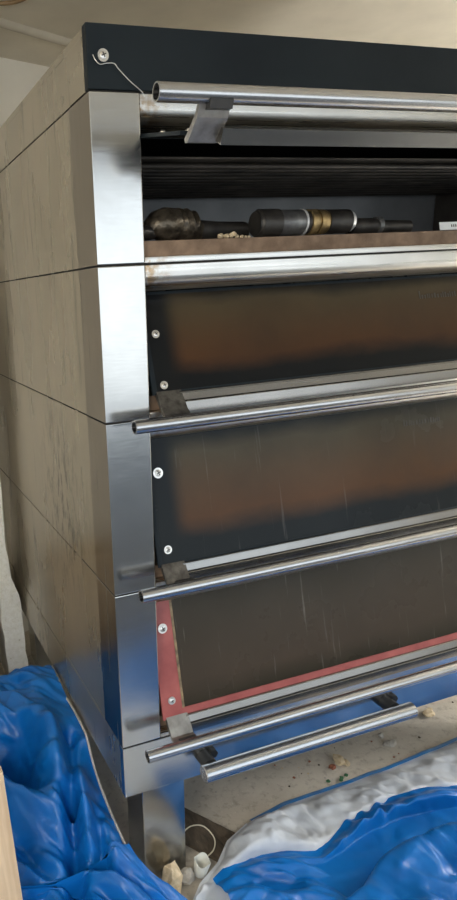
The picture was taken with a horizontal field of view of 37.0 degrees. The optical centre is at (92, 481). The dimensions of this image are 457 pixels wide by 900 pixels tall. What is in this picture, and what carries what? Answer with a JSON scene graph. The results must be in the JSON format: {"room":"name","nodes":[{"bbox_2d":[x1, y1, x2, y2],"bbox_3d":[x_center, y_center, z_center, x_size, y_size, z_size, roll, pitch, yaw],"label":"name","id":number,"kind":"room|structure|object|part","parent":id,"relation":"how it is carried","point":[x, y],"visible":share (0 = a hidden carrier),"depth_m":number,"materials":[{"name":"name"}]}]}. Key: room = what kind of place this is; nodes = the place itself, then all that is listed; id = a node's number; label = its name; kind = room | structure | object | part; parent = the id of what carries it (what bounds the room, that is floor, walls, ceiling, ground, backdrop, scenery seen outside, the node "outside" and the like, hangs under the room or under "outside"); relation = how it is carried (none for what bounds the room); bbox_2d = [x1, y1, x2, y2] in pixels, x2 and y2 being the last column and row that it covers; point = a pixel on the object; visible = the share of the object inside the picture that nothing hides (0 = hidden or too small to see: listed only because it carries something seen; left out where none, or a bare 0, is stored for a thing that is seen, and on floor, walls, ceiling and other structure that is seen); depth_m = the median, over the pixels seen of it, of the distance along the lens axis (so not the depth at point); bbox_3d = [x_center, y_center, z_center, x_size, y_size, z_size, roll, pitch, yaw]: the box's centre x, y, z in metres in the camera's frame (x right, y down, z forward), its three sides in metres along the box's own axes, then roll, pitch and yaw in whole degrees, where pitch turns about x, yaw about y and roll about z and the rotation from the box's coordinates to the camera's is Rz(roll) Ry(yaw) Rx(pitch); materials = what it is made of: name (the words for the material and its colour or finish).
{"room":"commercial kitchen","nodes":[
{"label":"commercial kitchen","id":0,"kind":"room"},
{"bbox_2d":[0,57,48,631],"bbox_3d":[0.844,-0.793,3.676,6.199,2.300,0.100,-16,20,-37],"label":"wall","id":1,"kind":"structure","parent":0,"point":[17,78],"depth_m":2.47,"materials":[{"name":"beige paint"}]},
{"bbox_2d":[0,17,71,46],"bbox_3d":[0.595,-1.764,2.956,0.032,0.032,4.000,12,22,43],"label":"trim","id":2,"kind":"structure","parent":1,"relation":"attached to","point":[10,25],"depth_m":2.17,"materials":[{"name":"paint"}]},
{"bbox_2d":[0,0,456,66],"bbox_3d":[0.470,-1.471,1.767,7.500,0.100,6.800,-9,17,-18],"label":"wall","id":3,"kind":"structure","parent":0,"point":[428,23],"depth_m":2.19,"materials":[{"name":"beige paint"}]},
{"bbox_2d":[0,0,25,5],"bbox_3d":[-0.259,-1.398,1.874,0.182,0.012,0.182,-9,17,-18],"label":"ceiling fitting","id":4,"kind":"object","parent":3,"relation":"attached to","point":[11,2],"visible":1,"depth_m":1.95,"materials":[{"name":"beige"}]},
{"bbox_2d":[0,630,456,899],"bbox_3d":[0.302,0.606,3.275,7.500,0.100,4.950,-9,17,-18],"label":"floor","id":5,"kind":"structure","parent":0,"point":[237,800],"depth_m":2.02,"materials":[{"name":"concrete"}]},
{"bbox_2d":[0,766,22,899],"bbox_3d":[-0.217,0.846,1.370,0.149,0.560,0.022,-9,17,-18],"label":"wooden board","id":6,"kind":"object","parent":5,"relation":"on","point":[10,887],"visible":1,"depth_m":1.35,"materials":[{"name":"brown wood"}]},
{"bbox_2d":[0,480,27,672],"bbox_3d":[-0.387,-0.329,2.321,0.099,2.300,0.233,-9,17,-18],"label":"pier","id":7,"kind":"object","parent":5,"relation":"on","point":[13,651],"visible":0.89,"depth_m":2.46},
{"bbox_2d":[0,664,179,899],"bbox_3d":[-0.467,0.831,1.802,1.137,0.366,1.160,-9,17,-18],"label":"tarp","id":8,"kind":"object","parent":5,"relation":"on","point":[69,843],"visible":0.95,"depth_m":1.62,"materials":[{"name":"blue plastic"}]},
{"bbox_3d":[-0.018,0.745,1.832,0.007,0.147,0.561,-9,17,-18],"label":"hem cord","id":9,"kind":"part","parent":8,"relation":"part of","materials":[{"name":"white plastic"}]},
{"bbox_2d":[161,860,182,894],"bbox_3d":[0.199,0.986,1.647,0.053,0.083,0.067,1,17,15],"label":"chip","id":10,"kind":"object","parent":5,"relation":"on","point":[172,877],"visible":0.93,"depth_m":1.62,"materials":[{"name":"beige stone"}]},
{"bbox_2d":[181,867,194,884],"bbox_3d":[0.238,0.998,1.669,0.041,0.044,0.036,-11,18,-25],"label":"chip","id":11,"kind":"object","parent":5,"relation":"on","point":[187,872],"visible":0.83,"depth_m":1.66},
{"bbox_2d":[194,852,210,878],"bbox_3d":[0.279,0.980,1.680,0.044,0.053,0.044,-6,16,-8],"label":"plastic cup","id":12,"kind":"object","parent":5,"relation":"on","point":[202,863],"visible":1,"depth_m":1.68,"materials":[{"name":"white plastic"}]},
{"bbox_2d":[185,808,234,861],"bbox_3d":[0.291,0.968,1.820,0.221,0.012,0.106,10,21,38],"label":"timber offcut","id":13,"kind":"object","parent":5,"relation":"on","point":[198,838],"visible":0.59,"depth_m":1.80,"materials":[{"name":"brown wood"}]},
{"bbox_2d":[185,824,215,855],"bbox_3d":[0.290,0.959,1.764,0.076,0.025,0.100,-9,17,-18],"label":"cable loop","id":14,"kind":"object","parent":13,"relation":"on","point":[210,853],"visible":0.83,"depth_m":1.78,"materials":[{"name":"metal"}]},
{"bbox_2d":[0,22,456,879],"bbox_3d":[0.577,-0.106,2.080,1.500,1.896,1.464,-9,17,-18],"label":"oven","id":15,"kind":"object","parent":5,"relation":"on","point":[228,466],"visible":0.98,"depth_m":1.51,"materials":[{"name":"grey metal"}]},
{"bbox_3d":[-0.225,-0.893,1.759,0.016,0.087,1.138,-9,17,-18],"label":"panel","id":16,"kind":"part","parent":15,"relation":"part of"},
{"bbox_3d":[-0.215,-0.711,1.815,0.016,0.289,1.130,-9,17,-18],"label":"panel","id":17,"kind":"part","parent":15,"relation":"part of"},
{"bbox_3d":[-0.196,0.594,2.699,0.113,0.299,0.111,-9,17,-18],"label":"leg","id":18,"kind":"part","parent":15,"relation":"part of","materials":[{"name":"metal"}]},
{"bbox_3d":[-0.199,-0.427,1.897,0.016,0.297,1.130,-9,17,-18],"label":"panel","id":19,"kind":"part","parent":15,"relation":"part of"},
{"bbox_3d":[-0.179,-0.102,1.991,0.016,0.374,1.130,-9,17,-18],"label":"panel","id":20,"kind":"part","parent":15,"relation":"part of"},
{"bbox_3d":[-0.158,0.264,2.097,0.016,0.383,1.130,-9,17,-18],"label":"panel","id":21,"kind":"part","parent":15,"relation":"part of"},
{"bbox_3d":[-0.023,-0.744,1.197,0.018,0.087,0.090,-9,17,-18],"label":"corner trim","id":22,"kind":"part","parent":15,"relation":"part of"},
{"bbox_3d":[0.027,-0.564,1.256,0.096,0.289,0.118,-9,17,-18],"label":"corner post","id":23,"kind":"part","parent":15,"relation":"part of","materials":[{"name":"metal"}]},
{"bbox_3d":[0.044,-0.280,1.338,0.096,0.297,0.118,-9,17,-18],"label":"corner post","id":24,"kind":"part","parent":15,"relation":"part of","materials":[{"name":"metal"}]},
{"bbox_2d":[93,55,144,96],"bbox_3d":[0.047,-0.711,1.153,0.096,0.063,0.006,-9,17,-18],"label":"wire","id":25,"kind":"object","parent":15,"relation":"attached to","point":[93,55],"visible":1,"depth_m":1.15,"materials":[{"name":"metal"}]},
{"bbox_3d":[0.063,0.045,1.432,0.096,0.374,0.118,-9,17,-18],"label":"corner post","id":26,"kind":"part","parent":15,"relation":"part of","materials":[{"name":"metal"}]},
{"bbox_3d":[0.085,0.411,1.537,0.096,0.383,0.118,-9,17,-18],"label":"corner post","id":27,"kind":"part","parent":15,"relation":"part of","materials":[{"name":"metal"}]},
{"bbox_3d":[0.163,0.859,1.704,0.113,0.299,0.111,-9,17,-18],"label":"leg","id":28,"kind":"part","parent":15,"relation":"part of","materials":[{"name":"metal"}]},
{"bbox_3d":[0.744,0.126,1.668,1.306,0.011,0.060,-9,17,-18],"label":"sill","id":29,"kind":"part","parent":15,"relation":"part of","materials":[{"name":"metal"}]},
{"bbox_3d":[0.718,-0.705,1.357,1.293,0.043,0.202,-9,17,-18],"label":"oven door","id":30,"kind":"part","parent":15,"relation":"part of","materials":[{"name":"black metal"}]},
{"bbox_3d":[0.766,0.496,1.775,1.306,0.011,0.060,-9,17,-18],"label":"sill","id":31,"kind":"part","parent":15,"relation":"part of","materials":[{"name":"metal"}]},
{"bbox_3d":[0.718,-0.705,1.357,1.273,0.040,0.190,-9,17,-18],"label":"glass pane","id":32,"kind":"part","parent":15,"relation":"part of","materials":[{"name":"black glass"}]},
{"bbox_2d":[143,207,248,240],"bbox_3d":[0.204,-0.539,1.381,0.309,0.068,0.068,-13,18,-29],"label":"pipe","id":33,"kind":"object","parent":15,"relation":"on","point":[165,223],"visible":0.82,"depth_m":1.34,"materials":[{"name":"black metal"}]},
{"bbox_2d":[229,232,236,237],"bbox_3d":[0.284,-0.501,1.337,0.017,0.012,0.017,-1,16,7],"label":"flake","id":34,"kind":"object","parent":15,"relation":"on","point":[232,234],"visible":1,"depth_m":1.33,"materials":[{"name":"beige"}]},
{"bbox_3d":[0.315,-0.669,2.631,1.460,0.297,0.012,-9,17,-18],"label":"panel","id":35,"kind":"part","parent":15,"relation":"part of","materials":[{"name":"metal"}]},
{"bbox_3d":[0.753,-0.207,1.483,1.428,0.028,0.028,-9,17,-18],"label":"handle","id":36,"kind":"part","parent":15,"relation":"part of","materials":[{"name":"metal"}]},
{"bbox_3d":[0.773,0.136,1.582,1.428,0.028,0.028,-9,17,-18],"label":"handle","id":37,"kind":"part","parent":15,"relation":"part of","materials":[{"name":"metal"}]},
{"bbox_3d":[0.706,-0.524,1.481,1.306,0.011,0.060,-9,17,-18],"label":"sill","id":38,"kind":"part","parent":15,"relation":"part of","materials":[{"name":"metal"}]},
{"bbox_3d":[0.796,0.514,1.691,1.428,0.028,0.028,-9,17,-18],"label":"handle","id":39,"kind":"part","parent":15,"relation":"part of","materials":[{"name":"metal"}]},
{"bbox_3d":[0.714,-0.371,1.527,1.293,0.202,0.074,-9,17,-18],"label":"oven door","id":40,"kind":"part","parent":15,"relation":"part of","materials":[{"name":"brown glass"}]},
{"bbox_3d":[0.714,-0.371,1.527,1.273,0.190,0.068,-9,17,-18],"label":"glass pane","id":41,"kind":"part","parent":15,"relation":"part of","materials":[{"name":"black glass"}]},
{"bbox_2d":[248,209,356,236],"bbox_3d":[0.454,-0.557,1.413,0.245,0.057,0.057,-9,17,-18],"label":"flashlight","id":42,"kind":"object","parent":15,"relation":"on","point":[262,222],"visible":0.98,"depth_m":1.39,"materials":[{"name":"black metal"}]},
{"bbox_3d":[0.723,-0.236,1.564,1.306,0.011,0.060,-9,17,-18],"label":"sill","id":43,"kind":"part","parent":15,"relation":"part of","materials":[{"name":"metal"}]},
{"bbox_3d":[0.733,-0.046,1.621,1.273,0.266,0.070,-9,17,-18],"label":"glass pane","id":44,"kind":"part","parent":15,"relation":"part of","materials":[{"name":"black glass"}]},
{"bbox_3d":[0.733,-0.046,1.621,1.293,0.278,0.074,-9,17,-18],"label":"oven door","id":45,"kind":"part","parent":15,"relation":"part of","materials":[{"name":"black glass"}]},
{"bbox_3d":[0.768,-0.689,1.207,1.428,0.028,0.028,-9,17,-18],"label":"handle","id":46,"kind":"part","parent":15,"relation":"part of","materials":[{"name":"metal"}]},
{"bbox_3d":[0.755,0.320,1.726,1.293,0.288,0.074,-9,17,-18],"label":"oven door","id":47,"kind":"part","parent":15,"relation":"part of","materials":[{"name":"black glass"}]},
{"bbox_3d":[0.554,0.646,1.648,0.620,0.041,0.041,-9,17,-18],"label":"pull rail","id":48,"kind":"part","parent":15,"relation":"part of","materials":[{"name":"metal"}]},
{"bbox_3d":[0.754,0.316,1.728,1.191,0.258,0.066,-9,17,-18],"label":"glass pane","id":49,"kind":"part","parent":15,"relation":"part of","materials":[{"name":"black glass"}]},
{"bbox_3d":[0.734,-0.248,1.522,1.180,0.042,0.024,-9,17,-18],"label":"door rail","id":50,"kind":"part","parent":15,"relation":"part of","materials":[{"name":"metal"}]},
{"bbox_3d":[0.756,0.114,1.627,1.180,0.042,0.024,-9,17,-18],"label":"door rail","id":51,"kind":"part","parent":15,"relation":"part of","materials":[{"name":"metal"}]},
{"bbox_3d":[0.778,0.484,1.734,1.180,0.042,0.024,-9,17,-18],"label":"door rail","id":52,"kind":"part","parent":15,"relation":"part of","materials":[{"name":"metal"}]},
{"bbox_3d":[0.758,-0.651,1.256,1.180,0.032,0.047,-9,17,-18],"label":"door rail","id":53,"kind":"part","parent":15,"relation":"part of","materials":[{"name":"metal"}]},
{"bbox_2d":[345,216,412,233],"bbox_3d":[0.653,-0.583,1.497,0.173,0.038,0.040,-9,17,-18],"label":"pipe","id":54,"kind":"object","parent":15,"relation":"on","point":[375,224],"visible":0.77,"depth_m":1.48,"materials":[{"name":"black metal"}]},
{"bbox_3d":[1.197,-0.638,2.345,0.016,0.297,1.130,-9,17,-18],"label":"panel","id":55,"kind":"part","parent":15,"relation":"part of","materials":[{"name":"silver metal"}]},
{"bbox_2d":[403,416,439,425],"bbox_3d":[0.822,-0.155,1.645,0.113,0.018,0.005,-9,17,-18],"label":"print","id":56,"kind":"object","parent":15,"relation":"attached to","point":[407,420],"depth_m":1.65,"materials":[{"name":"grey"}]},
{"bbox_2d":[418,291,455,298],"bbox_3d":[0.818,-0.447,1.562,0.109,0.017,0.006,-9,17,-18],"label":"print","id":57,"kind":"object","parent":15,"relation":"attached to","point":[421,294],"depth_m":1.56,"materials":[{"name":"grey"}]},
{"bbox_2d":[439,222,456,229],"bbox_3d":[0.837,-0.592,1.520,0.090,0.018,0.006,-9,17,-18],"label":"label","id":58,"kind":"object","parent":15,"relation":"on","point":[442,225],"visible":1,"depth_m":1.51,"materials":[{"name":"white paper"}]},
{"bbox_2d":[193,737,456,899],"bbox_3d":[1.350,0.890,1.598,2.420,0.159,1.162,-9,17,-18],"label":"tarp","id":59,"kind":"object","parent":5,"relation":"on","point":[390,833],"visible":1,"depth_m":1.71,"materials":[{"name":"blue plastic"}]},
{"bbox_2d":[329,764,335,769],"bbox_3d":[0.740,0.880,2.031,0.021,0.013,0.022,8,19,34],"label":"flake","id":60,"kind":"object","parent":5,"relation":"on","point":[331,766],"visible":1,"depth_m":2.03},
{"bbox_2d":[333,754,344,765],"bbox_3d":[0.770,0.869,2.058,0.033,0.016,0.048,-3,16,3],"label":"flake","id":61,"kind":"object","parent":5,"relation":"on","point":[338,759],"visible":1,"depth_m":2.05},
{"bbox_2d":[344,759,349,765],"bbox_3d":[0.788,0.873,2.047,0.024,0.011,0.031,7,19,31],"label":"flake","id":62,"kind":"object","parent":5,"relation":"on","point":[347,763],"visible":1,"depth_m":2.04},
{"bbox_2d":[383,739,396,746],"bbox_3d":[0.957,0.841,2.122,0.039,0.013,0.040,7,19,32],"label":"chip","id":63,"kind":"object","parent":5,"relation":"on","point":[389,743],"visible":1,"depth_m":2.11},
{"bbox_2d":[422,707,434,716],"bbox_3d":[1.151,0.790,2.254,0.051,0.015,0.037,-8,17,-16],"label":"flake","id":64,"kind":"object","parent":5,"relation":"on","point":[428,712],"visible":1,"depth_m":2.25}
]}

